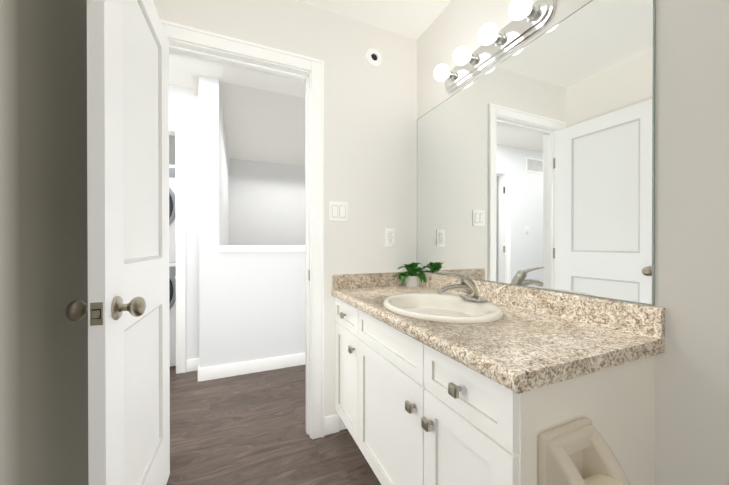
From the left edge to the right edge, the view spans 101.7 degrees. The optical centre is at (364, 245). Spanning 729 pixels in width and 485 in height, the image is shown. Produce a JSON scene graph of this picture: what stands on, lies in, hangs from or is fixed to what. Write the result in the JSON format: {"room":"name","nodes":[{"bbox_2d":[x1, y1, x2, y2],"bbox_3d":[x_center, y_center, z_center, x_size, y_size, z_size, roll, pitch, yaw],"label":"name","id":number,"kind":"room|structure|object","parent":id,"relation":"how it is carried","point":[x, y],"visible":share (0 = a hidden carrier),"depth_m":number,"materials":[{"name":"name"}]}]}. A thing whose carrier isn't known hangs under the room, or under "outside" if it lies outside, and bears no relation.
{"room":"bathroom","nodes":[
{"label":"bathroom","id":0,"kind":"room"},
{"bbox_2d":[0,0,87,484],"bbox_3d":[-0.469,-0.123,-0.147,0.115,2.440,3.433,0,0,-24],"label":"wall","id":1,"kind":"structure","parent":0,"point":[43,267],"depth_m":0.73,"materials":[{"name":"paint"}]},
{"bbox_2d":[169,84,198,359],"bbox_3d":[-3.008,-0.159,2.412,3.060,2.490,0.935,0,0,-24],"label":"wall","id":2,"kind":"structure","parent":0,"point":[183,104],"depth_m":2.56,"materials":[{"name":"paint"}]},
{"bbox_2d":[169,121,186,373],"bbox_3d":[-1.959,0.022,2.411,0.897,2.128,0.137,0,0,-24],"label":"door frame","id":3,"kind":"structure","parent":2,"relation":"attached to","point":[177,130],"depth_m":2.52,"materials":[{"name":"white wood"}]},
{"bbox_2d":[191,75,304,165],"bbox_3d":[-0.815,-1.262,3.308,1.800,0.390,1.280,0,0,-24],"label":"ceiling slope","id":4,"kind":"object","parent":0,"point":[261,125],"visible":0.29,"depth_m":3.05,"materials":[{"name":"paint"}]},
{"bbox_2d":[219,252,305,364],"bbox_3d":[-0.478,0.560,2.797,1.598,1.050,0.100,0,0,-24],"label":"wall","id":5,"kind":"structure","parent":0,"point":[262,305],"depth_m":2.56,"materials":[{"name":"paint"}]},
{"bbox_2d":[196,353,305,381],"bbox_3d":[-0.527,1.033,2.716,1.753,0.105,0.013,0,0,-24],"label":"baseboard","id":6,"kind":"structure","parent":5,"relation":"attached to","point":[232,369],"depth_m":2.52,"materials":[{"name":"white wood"}]},
{"bbox_2d":[219,245,304,252],"bbox_3d":[-0.478,0.028,2.795,1.598,0.058,0.144,0,0,-24],"label":"trim","id":7,"kind":"structure","parent":5,"relation":"on","point":[258,248],"depth_m":2.54,"materials":[{"name":"white wood"}]},
{"bbox_2d":[229,158,304,244],"bbox_3d":[-1.091,-0.040,3.946,1.800,3.240,0.100,0,0,-24],"label":"wall","id":8,"kind":"structure","parent":0,"point":[266,203],"depth_m":3.81,"materials":[{"name":"paint"}]},
{"bbox_2d":[166,364,380,484],"bbox_3d":[-1.315,1.123,0.715,5.200,0.060,6.050,0,0,-24],"label":"floor","id":9,"kind":"structure","parent":0,"point":[247,429],"depth_m":1.68,"materials":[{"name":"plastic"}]},
{"bbox_2d":[169,165,175,366],"bbox_3d":[-2.117,0.179,2.797,0.730,1.788,0.724,0,0,-24],"label":"washer","id":10,"kind":"object","parent":9,"relation":"on","point":[172,274],"visible":0.06,"depth_m":2.62,"materials":[{"name":"white metal"}]},
{"bbox_2d":[199,76,228,367],"bbox_3d":[-1.491,-0.286,3.006,0.196,2.740,1.300,0,0,-24],"label":"wall pier","id":11,"kind":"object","parent":9,"relation":"on","point":[213,194],"visible":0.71,"depth_m":2.41,"materials":[{"name":"paint"}]},
{"bbox_2d":[331,271,664,484],"bbox_3d":[0.345,0.600,1.216,0.593,0.983,1.357,0,0,-24],"label":"bathroom vanity","id":12,"kind":"object","parent":9,"relation":"on","point":[463,379],"visible":1,"depth_m":0.84,"materials":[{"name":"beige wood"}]},
{"bbox_2d":[331,272,664,393],"bbox_3d":[0.323,0.234,1.274,0.586,0.124,1.231,0,0,-24],"label":"countertop","id":13,"kind":"structure","parent":12,"relation":"on","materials":[{"name":"stone"}]},
{"bbox_2d":[394,262,426,286],"bbox_3d":[0.284,0.176,1.835,0.186,0.156,0.159,0,0,-24],"label":"pothos plant","id":14,"kind":"object","parent":13,"relation":"on","point":[412,278],"visible":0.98,"depth_m":1.82,"materials":[{"name":"green plant"}]},
{"bbox_2d":[383,293,503,322],"bbox_3d":[0.309,0.334,1.241,0.440,0.214,0.530,0,0,-24],"label":"sink","id":15,"kind":"object","parent":13,"relation":"in","point":[412,307],"depth_m":1.28,"materials":[{"name":"ceramic"}]},
{"bbox_2d":[435,271,487,302],"bbox_3d":[0.404,0.173,1.282,0.230,0.131,0.160,0,0,-24],"label":"faucet","id":16,"kind":"object","parent":13,"relation":"on","point":[468,286],"depth_m":1.28,"materials":[{"name":"silver metal"}]},
{"bbox_2d":[153,0,416,429],"bbox_3d":[-0.378,-0.131,1.703,1.531,2.440,0.115,0,0,-24],"label":"wall","id":17,"kind":"structure","parent":0,"point":[370,144],"depth_m":1.77,"materials":[{"name":"beige paint"}]},
{"bbox_2d":[160,19,323,438],"bbox_3d":[-0.654,0.021,1.583,0.867,2.138,0.159,0,0,-24],"label":"door frame","id":18,"kind":"structure","parent":17,"relation":"attached to","point":[199,44],"depth_m":1.67,"materials":[{"name":"white wood"}]},
{"bbox_2d":[66,0,169,484],"bbox_3d":[-0.814,0.063,1.068,0.169,2.033,0.706,0,0,-24],"label":"door","id":19,"kind":"structure","parent":18,"relation":"attached to","point":[126,309],"depth_m":0.92,"materials":[{"name":"white wood"}]},
{"bbox_2d":[324,414,339,435],"bbox_3d":[0.285,1.043,0.188,1.531,0.105,3.203,0,0,-24],"label":"baseboard","id":20,"kind":"structure","parent":17,"relation":"attached to","point":[331,424],"depth_m":1.71,"materials":[{"name":"white wood"}]},
{"bbox_2d":[329,201,347,221],"bbox_3d":[-0.150,-0.199,1.733,0.116,0.116,0.012,0,0,-24],"label":"rocker light switch","id":21,"kind":"object","parent":17,"relation":"attached to","point":[338,211],"visible":1,"depth_m":1.73,"materials":[{"name":"white plastic"}]},
{"bbox_2d":[366,48,381,66],"bbox_3d":[0.060,-1.154,1.821,0.112,0.112,0.011,0,0,-24],"label":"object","id":22,"kind":"object","parent":17,"relation":"attached to","point":[373,57],"visible":1,"depth_m":1.82,"materials":[{"name":"white plastic"}]},
{"bbox_2d":[385,228,394,246],"bbox_3d":[0.163,-0.050,1.871,0.070,0.116,0.010,0,0,-24],"label":"outlet","id":23,"kind":"object","parent":17,"relation":"attached to","point":[389,237],"visible":1,"depth_m":1.87,"materials":[{"name":"white plastic"}]},
{"bbox_2d":[169,0,451,97],"bbox_3d":[-1.087,-1.375,0.183,5.200,0.060,4.910,0,0,-24],"label":"ceiling","id":24,"kind":"structure","parent":0,"point":[414,19],"depth_m":1.83,"materials":[{"name":"paint"}]},
{"bbox_2d":[417,0,590,118],"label":"wall","id":25,"kind":"structure","parent":0,"point":[459,24],"depth_m":1.62,"materials":[{"name":"beige paint"}]},
{"bbox_2d":[434,0,556,92],"bbox_3d":[0.529,-0.904,1.369,0.129,0.125,0.635,0,0,-24],"label":"vanity light bar","id":26,"kind":"object","parent":25,"relation":"attached to","point":[529,20],"visible":1,"depth_m":1.29,"materials":[{"name":"silver metal"}]},
{"bbox_2d":[417,0,655,305],"bbox_3d":[0.586,-0.326,1.396,0.006,0.992,1.202,0,0,-24],"label":"mirror","id":27,"kind":"object","parent":25,"relation":"attached to","point":[535,163],"visible":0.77,"depth_m":1.10,"materials":[{"name":"grey mirror"}]},
{"bbox_2d":[649,0,728,484],"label":"wall","id":28,"kind":"structure","parent":0,"point":[692,228],"depth_m":0.78,"materials":[{"name":"beige paint"}]}
]}

